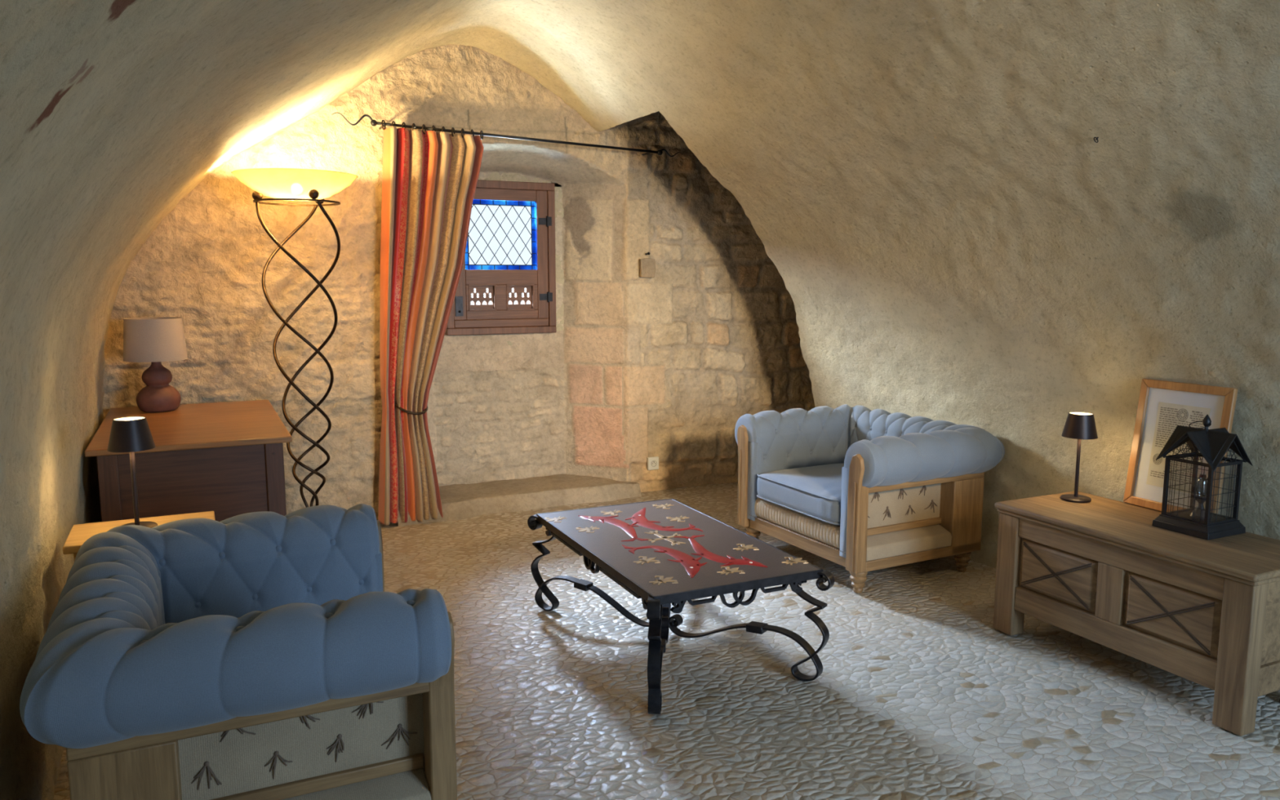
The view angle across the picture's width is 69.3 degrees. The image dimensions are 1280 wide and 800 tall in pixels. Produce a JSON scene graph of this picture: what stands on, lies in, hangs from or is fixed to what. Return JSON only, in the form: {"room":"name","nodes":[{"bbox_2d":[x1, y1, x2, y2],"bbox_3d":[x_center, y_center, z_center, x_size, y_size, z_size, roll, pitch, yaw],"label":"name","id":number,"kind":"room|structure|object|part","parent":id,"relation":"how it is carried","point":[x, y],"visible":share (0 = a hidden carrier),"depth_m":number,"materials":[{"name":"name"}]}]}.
{"room":"historic interior","nodes":[
{"label":"historic interior","id":0,"kind":"room"},
{"bbox_2d":[0,378,104,799],"bbox_3d":[-1.381,0.790,1.937,0.062,0.982,7.170,-4,8,-26],"label":"wall","id":1,"kind":"structure","parent":0,"point":[37,516],"depth_m":2.63,"materials":[{"name":"paint"}]},
{"bbox_2d":[102,44,815,519],"bbox_3d":[-0.808,-0.827,6.123,5.103,3.080,0.446,-4,8,-25],"label":"wall","id":2,"kind":"structure","parent":0,"point":[666,366],"depth_m":6.18,"materials":[{"name":"stone"}]},
{"bbox_2d":[444,172,564,345],"bbox_3d":[-0.988,-1.093,6.298,1.000,1.500,0.333,-4,8,-25],"label":"window","id":3,"kind":"structure","parent":2,"relation":"in","point":[539,278],"depth_m":6.25,"materials":[{"name":"brown wood"}]},
{"bbox_3d":[-1.060,-0.685,6.190,0.180,0.170,0.023,-4,8,-25],"label":"pierced panel","id":4,"kind":"part","parent":3,"relation":"part of","materials":[{"name":"brown wood"}]},
{"bbox_3d":[-1.050,-0.682,6.170,0.188,0.178,0.018,-4,8,-25],"label":"panel moulding","id":5,"kind":"part","parent":3,"relation":"part of","materials":[{"name":"brown wood"}]},
{"bbox_3d":[-0.935,-0.521,6.267,0.662,0.055,0.050,-4,8,-25],"label":"rail","id":6,"kind":"part","parent":3,"relation":"part of","materials":[{"name":"brown wood"}]},
{"bbox_3d":[-0.821,-0.700,6.304,0.190,0.170,0.023,-4,8,-25],"label":"pierced panel","id":7,"kind":"part","parent":3,"relation":"part of","materials":[{"name":"brown wood"}]},
{"bbox_3d":[-0.812,-0.697,6.284,0.198,0.178,0.018,-4,8,-25],"label":"panel moulding","id":8,"kind":"part","parent":3,"relation":"part of","materials":[{"name":"brown wood"}]},
{"bbox_2d":[331,112,682,156],"bbox_3d":[-0.754,-1.628,5.760,2.242,0.132,0.169,-4,8,-25],"label":"curtain rod","id":9,"kind":"object","parent":2,"relation":"attached to","point":[373,122],"visible":1,"depth_m":5.67,"materials":[{"name":"black metal"}]},
{"bbox_2d":[377,120,484,524],"bbox_3d":[-1.258,-0.452,5.603,0.704,2.374,0.166,-4,9,-29],"label":"curtain","id":10,"kind":"object","parent":9,"relation":"hanging from","point":[430,178],"visible":1,"depth_m":5.53,"materials":[{"name":"multicoloured fabric"}]},
{"bbox_3d":[-1.385,0.025,5.595,0.206,0.114,0.166,-4,8,-25],"label":"tieback cord","id":11,"kind":"part","parent":10,"relation":"part of","materials":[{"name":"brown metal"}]},
{"bbox_3d":[-0.698,-1.611,5.716,1.841,0.079,0.017,-4,8,-25],"label":"rod","id":12,"kind":"part","parent":9,"relation":"part of","materials":[{"name":"black metal"}]},
{"bbox_2d":[397,474,641,526],"bbox_3d":[-0.841,0.651,6.235,1.670,0.141,0.608,-4,8,-25],"label":"step","id":13,"kind":"structure","parent":2,"relation":"attached to","point":[459,501],"depth_m":6.15,"materials":[{"name":"beige stone"}]},
{"bbox_2d":[640,252,655,277],"bbox_3d":[0.050,-0.916,6.283,0.113,0.173,0.052,-4,8,-25],"label":"stone plaque","id":14,"kind":"object","parent":2,"relation":"attached to","point":[647,265],"visible":1,"depth_m":6.27,"materials":[{"name":"beige stone"}]},
{"bbox_2d":[647,456,658,470],"bbox_3d":[0.094,0.445,6.498,0.082,0.090,0.034,-4,8,-25],"label":"power socket","id":15,"kind":"object","parent":2,"relation":"attached to","point":[652,462],"visible":1,"depth_m":6.49,"materials":[{"name":"white plastic"}]},
{"bbox_2d":[0,0,982,503],"bbox_3d":[-0.058,-0.749,2.374,2.943,1.958,7.174,-4,8,-25],"label":"ceiling","id":16,"kind":"structure","parent":0,"point":[113,113],"depth_m":3.01,"materials":[{"name":"paint"}]},
{"bbox_2d":[53,482,1279,799],"bbox_3d":[0.772,1.095,3.180,5.400,0.010,7.650,-4,8,-25],"label":"floor","id":17,"kind":"structure","parent":0,"point":[917,695],"depth_m":3.34,"materials":[{"name":"grey stone"}]},
{"bbox_2d":[62,511,215,559],"bbox_3d":[-1.659,0.757,3.142,0.435,0.668,0.290,-4,8,-25],"label":"side table","id":18,"kind":"object","parent":17,"relation":"on","point":[78,534],"visible":0.25,"depth_m":3.11,"materials":[{"name":"brown wood"}]},
{"bbox_2d":[106,416,157,528],"bbox_3d":[-1.668,0.244,3.052,0.140,0.372,0.140,-4,8,-25],"label":"lamp","id":19,"kind":"object","parent":18,"relation":"on","point":[131,434],"visible":0.78,"depth_m":3.00,"materials":[{"name":"brown metal"}]},
{"bbox_3d":[-1.668,0.110,3.034,0.140,0.100,0.140,-4,8,-25],"label":"lamp shade","id":20,"kind":"part","parent":19,"relation":"part of","materials":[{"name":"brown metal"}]},
{"bbox_2d":[84,400,292,521],"bbox_3d":[-2.182,0.499,4.572,0.790,0.802,1.360,-4,8,-25],"label":"dresser","id":21,"kind":"object","parent":17,"relation":"on","point":[226,459],"visible":0.51,"depth_m":4.05,"materials":[{"name":"brown wood"}]},
{"bbox_3d":[-2.220,0.600,3.914,0.075,0.775,0.075,-4,8,-25],"label":"leg","id":22,"kind":"part","parent":21,"relation":"part of","materials":[{"name":"brown wood"}]},
{"bbox_2d":[123,316,187,412],"bbox_3d":[-2.522,-0.184,4.831,0.300,0.483,0.300,-4,8,-25],"label":"table lamp","id":23,"kind":"object","parent":21,"relation":"on","point":[154,340],"visible":1,"depth_m":4.75,"materials":[{"name":"ceramic"}]},
{"bbox_3d":[-2.522,-0.317,4.813,0.300,0.215,0.300,-4,8,-25],"label":"lamp shade","id":24,"kind":"part","parent":23,"relation":"part of","materials":[{"name":"beige fabric"}]},
{"bbox_3d":[-2.191,0.421,4.579,0.696,0.595,1.256,-4,8,-25],"label":"panel","id":25,"kind":"part","parent":21,"relation":"part of","materials":[{"name":"brown wood"}]},
{"bbox_3d":[-1.639,0.563,4.192,0.075,0.775,0.075,-4,8,-25],"label":"leg","id":26,"kind":"part","parent":21,"relation":"part of","materials":[{"name":"brown wood"}]},
{"bbox_2d":[19,503,457,799],"bbox_3d":[-1.073,0.792,2.557,0.895,0.753,1.172,-4,8,-25],"label":"armchair","id":27,"kind":"object","parent":17,"relation":"on","point":[264,655],"visible":1,"depth_m":2.16,"materials":[{"name":"blue fabric"}]},
{"bbox_3d":[-1.370,0.677,2.398,0.237,0.483,1.140,-4,8,-25],"label":"backrest","id":28,"kind":"part","parent":27,"relation":"part of","materials":[{"name":"blue fabric"}]},
{"bbox_3d":[-0.873,0.766,2.128,0.858,0.588,0.237,-4,8,-25],"label":"armrest","id":29,"kind":"part","parent":27,"relation":"part of","materials":[{"name":"blue fabric"}]},
{"bbox_3d":[-1.278,0.655,2.963,0.858,0.588,0.237,-4,8,-25],"label":"armrest","id":30,"kind":"part","parent":27,"relation":"part of","materials":[{"name":"blue fabric"}]},
{"bbox_3d":[-0.863,0.712,2.114,0.760,0.040,0.045,-4,8,-25],"label":"rail","id":31,"kind":"part","parent":27,"relation":"part of","materials":[{"name":"brown wood"}]},
{"bbox_3d":[-0.907,0.690,3.151,0.065,0.569,0.092,-4,8,-25],"label":"post","id":32,"kind":"part","parent":27,"relation":"part of","materials":[{"name":"brown wood"}]},
{"bbox_3d":[-0.499,0.802,2.310,0.065,0.569,0.092,-4,8,-25],"label":"post","id":33,"kind":"part","parent":27,"relation":"part of","materials":[{"name":"brown wood"}]},
{"bbox_2d":[231,168,358,507],"bbox_3d":[-1.799,-0.173,4.981,0.624,2.026,0.624,-4,8,-25],"label":"floor lamp","id":34,"kind":"object","parent":17,"relation":"on","point":[277,184],"visible":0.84,"depth_m":4.80,"materials":[{"name":"brown metal"}]},
{"bbox_3d":[-1.799,-1.113,4.856,0.624,0.131,0.624,-4,8,-25],"label":"lamp shade","id":35,"kind":"part","parent":34,"relation":"part of","materials":[{"name":"yellow glass"}]},
{"bbox_3d":[-1.801,-0.116,4.958,0.378,1.859,0.352,-4,8,-25],"label":"twisted rod","id":36,"kind":"part","parent":34,"relation":"part of","materials":[{"name":"brown metal"}]},
{"bbox_3d":[-1.832,-0.121,4.995,0.334,1.859,0.371,-4,8,-25],"label":"twisted rod","id":37,"kind":"part","parent":34,"relation":"part of","materials":[{"name":"brown metal"}]},
{"bbox_3d":[-1.779,-0.124,5.015,0.370,1.859,0.330,0,8,-2],"label":"twisted rod","id":38,"kind":"part","parent":34,"relation":"part of","materials":[{"name":"brown metal"}]},
{"bbox_2d":[527,498,835,714],"bbox_3d":[0.101,0.782,3.817,0.761,0.441,1.299,-4,8,-25],"label":"coffee table","id":39,"kind":"object","parent":17,"relation":"on","point":[664,553],"visible":1,"depth_m":3.57,"materials":[{"name":"black metal"}]},
{"bbox_3d":[-0.386,0.739,4.160,0.276,0.435,0.042,5,9,35],"label":"leg","id":40,"kind":"part","parent":39,"relation":"part of","materials":[{"name":"black metal"}]},
{"bbox_3d":[0.055,0.864,3.227,0.042,0.435,0.276,1,8,5],"label":"leg","id":41,"kind":"part","parent":39,"relation":"part of","materials":[{"name":"black metal"}]},
{"bbox_3d":[0.101,0.583,3.790,0.690,0.032,1.210,-4,8,-25],"label":"edge frame","id":42,"kind":"part","parent":39,"relation":"part of","materials":[{"name":"black metal"}]},
{"bbox_3d":[0.588,0.831,3.474,0.276,0.435,0.042,5,9,35],"label":"leg","id":43,"kind":"part","parent":39,"relation":"part of","materials":[{"name":"black metal"}]},
{"bbox_2d":[734,404,1004,593],"bbox_3d":[1.172,0.472,4.955,0.895,0.753,1.172,-4,9,-27],"label":"armchair","id":44,"kind":"object","parent":17,"relation":"on","point":[860,489],"visible":1,"depth_m":4.62,"materials":[{"name":"blue fabric"}]},
{"bbox_3d":[0.558,0.485,5.173,0.008,0.430,0.008,-4,9,-27],"label":"post moulding","id":45,"kind":"part","parent":44,"relation":"part of","materials":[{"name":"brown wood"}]},
{"bbox_3d":[0.589,0.420,5.176,0.065,0.569,0.092,-4,9,-27],"label":"post","id":46,"kind":"part","parent":44,"relation":"part of","materials":[{"name":"brown wood"}]},
{"bbox_3d":[0.957,0.336,5.355,0.858,0.588,0.237,-4,9,-27],"label":"armrest","id":47,"kind":"part","parent":44,"relation":"part of","materials":[{"name":"blue fabric"}]},
{"bbox_3d":[0.823,0.721,4.803,0.050,0.070,0.820,-4,9,-27],"label":"rail","id":48,"kind":"part","parent":44,"relation":"part of","materials":[{"name":"brown wood"}]},
{"bbox_2d":[756,462,844,523],"bbox_3d":[1.075,0.484,4.905,0.672,0.184,0.710,-4,9,-27],"label":"seat cushion","id":49,"kind":"object","parent":44,"relation":"on","point":[803,492],"depth_m":4.80,"materials":[{"name":"blue fabric"}]},
{"bbox_3d":[1.000,0.597,4.338,0.008,0.430,0.008,-4,9,-27],"label":"post moulding","id":50,"kind":"part","parent":44,"relation":"part of","materials":[{"name":"brown wood"}]},
{"bbox_3d":[1.027,0.530,4.349,0.065,0.569,0.092,-4,9,-27],"label":"post","id":51,"kind":"part","parent":44,"relation":"part of","materials":[{"name":"brown wood"}]},
{"bbox_3d":[1.463,0.319,5.088,0.237,0.483,1.140,-4,9,-27],"label":"backrest","id":52,"kind":"part","parent":44,"relation":"part of","materials":[{"name":"blue fabric"}]},
{"bbox_3d":[1.391,0.445,4.535,0.858,0.588,0.237,-4,9,-27],"label":"armrest","id":53,"kind":"part","parent":44,"relation":"part of","materials":[{"name":"blue fabric"}]},
{"bbox_3d":[1.378,0.760,4.589,0.760,0.050,0.100,-4,9,-27],"label":"rail","id":54,"kind":"part","parent":44,"relation":"part of","materials":[{"name":"brown wood"}]},
{"bbox_3d":[1.391,0.391,4.516,0.760,0.040,0.045,-4,9,-27],"label":"rail","id":55,"kind":"part","parent":44,"relation":"part of","materials":[{"name":"brown wood"}]},
{"bbox_2d":[993,491,1279,736],"bbox_3d":[1.955,0.756,3.578,0.498,0.555,1.080,-4,8,-25],"label":"chest","id":56,"kind":"object","parent":17,"relation":"on","point":[1206,613],"visible":0.96,"depth_m":3.34,"materials":[{"name":"brown wood"}]},
{"bbox_3d":[1.572,0.730,3.923,0.075,0.515,0.100,-4,8,-25],"label":"leg","id":57,"kind":"part","parent":56,"relation":"part of","materials":[{"name":"brown wood"}]},
{"bbox_3d":[1.651,0.695,3.688,0.006,0.188,0.323,-4,8,-25],"label":"crossed moulding","id":58,"kind":"part","parent":56,"relation":"part of","materials":[{"name":"brown wood"}]},
{"bbox_3d":[1.664,0.695,3.694,0.027,0.215,0.380,-4,8,-25],"label":"carved panel","id":59,"kind":"part","parent":56,"relation":"part of","materials":[{"name":"brown wood"}]},
{"bbox_2d":[1060,411,1097,502],"bbox_3d":[1.859,0.240,3.929,0.140,0.372,0.140,-4,8,-25],"label":"lamp","id":60,"kind":"object","parent":56,"relation":"on","point":[1078,425],"visible":1,"depth_m":3.89,"materials":[{"name":"brown metal"}]},
{"bbox_3d":[1.859,0.106,3.912,0.140,0.100,0.140,-4,8,-25],"label":"lamp shade","id":61,"kind":"part","parent":60,"relation":"part of","materials":[{"name":"brown metal"}]},
{"bbox_3d":[1.766,0.879,3.502,0.030,0.100,0.855,-4,8,-25],"label":"rail","id":62,"kind":"part","parent":56,"relation":"part of","materials":[{"name":"brown wood"}]},
{"bbox_3d":[1.766,0.575,3.462,0.030,0.085,0.855,-4,8,-25],"label":"rail","id":63,"kind":"part","parent":56,"relation":"part of","materials":[{"name":"brown wood"}]},
{"bbox_3d":[1.955,0.494,3.543,0.498,0.026,1.080,-4,8,-25],"label":"lid","id":64,"kind":"part","parent":56,"relation":"part of","materials":[{"name":"brown wood"}]},
{"bbox_3d":[1.955,0.514,3.545,0.479,0.016,1.066,-4,8,-25],"label":"lid moulding","id":65,"kind":"part","parent":56,"relation":"part of","materials":[{"name":"brown wood"}]},
{"bbox_3d":[1.860,0.752,3.259,0.006,0.188,0.313,-4,8,-25],"label":"crossed moulding","id":66,"kind":"part","parent":56,"relation":"part of","materials":[{"name":"brown wood"}]},
{"bbox_3d":[1.872,0.752,3.265,0.027,0.215,0.370,-4,8,-25],"label":"carved panel","id":67,"kind":"part","parent":56,"relation":"part of","materials":[{"name":"brown wood"}]},
{"bbox_2d":[1123,378,1237,513],"bbox_3d":[2.153,0.193,3.711,0.087,0.523,0.385,-4,8,-25],"label":"framed document","id":68,"kind":"object","parent":56,"relation":"on","point":[1163,406],"visible":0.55,"depth_m":3.75,"materials":[{"name":"brown wood"}]},
{"bbox_2d":[1151,414,1252,540],"bbox_3d":[2.101,0.270,3.460,0.224,0.438,0.224,-4,8,-25],"label":"lantern","id":69,"kind":"object","parent":56,"relation":"on","point":[1213,444],"visible":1,"depth_m":3.42,"materials":[{"name":"black paint"}]},
{"bbox_3d":[1.990,0.327,3.507,0.012,0.223,0.012,-4,8,-25],"label":"corner post","id":70,"kind":"part","parent":69,"relation":"part of","materials":[{"name":"black metal"}]},
{"bbox_3d":[2.140,0.317,3.578,0.012,0.223,0.012,-4,8,-25],"label":"corner post","id":71,"kind":"part","parent":69,"relation":"part of","materials":[{"name":"black metal"}]},
{"bbox_2d":[1189,477,1208,519],"bbox_3d":[2.097,0.359,3.462,0.067,0.165,0.067,7,10,41],"label":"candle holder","id":72,"kind":"object","parent":69,"relation":"in","point":[1198,498],"visible":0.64,"depth_m":3.46,"materials":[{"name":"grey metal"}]},
{"bbox_3d":[2.097,0.401,3.468,0.068,0.080,0.068,-4,8,-25],"label":"stem","id":73,"kind":"part","parent":72,"relation":"part of","materials":[{"name":"clear glass"}]},
{"bbox_3d":[2.101,0.438,3.482,0.176,0.008,0.176,-4,8,-25],"label":"frame rail","id":74,"kind":"part","parent":69,"relation":"part of","materials":[{"name":"black metal"}]},
{"bbox_3d":[2.101,0.225,3.454,0.176,0.008,0.176,-4,8,-25],"label":"frame rail","id":75,"kind":"part","parent":69,"relation":"part of","materials":[{"name":"black metal"}]},
{"bbox_3d":[2.062,0.346,3.358,0.012,0.223,0.012,-4,8,-25],"label":"corner post","id":76,"kind":"part","parent":69,"relation":"part of","materials":[{"name":"black metal"}]},
{"bbox_3d":[2.212,0.337,3.430,0.012,0.223,0.012,-4,8,-25],"label":"corner post","id":77,"kind":"part","parent":69,"relation":"part of","materials":[{"name":"black metal"}]},
{"bbox_3d":[1.986,0.844,3.070,0.075,0.515,0.100,-4,8,-25],"label":"leg","id":78,"kind":"part","parent":56,"relation":"part of","materials":[{"name":"brown wood"}]},
{"bbox_3d":[2.167,0.779,3.121,0.302,0.400,0.030,-4,8,-25],"label":"panel","id":79,"kind":"part","parent":56,"relation":"part of","materials":[{"name":"brown wood"}]},
{"bbox_2d":[659,0,1279,425],"bbox_3d":[1.987,-0.579,2.878,1.221,1.494,6.259,-4,8,-25],"label":"ceiling","id":80,"kind":"structure","parent":0,"point":[935,198],"depth_m":3.74,"materials":[{"name":"paint"}]},
{"bbox_2d":[805,363,1279,568],"bbox_3d":[2.538,0.607,3.300,0.151,0.987,6.253,-4,9,-27],"label":"wall","id":81,"kind":"structure","parent":0,"point":[1037,460],"depth_m":4.45,"materials":[{"name":"paint"}]}
]}

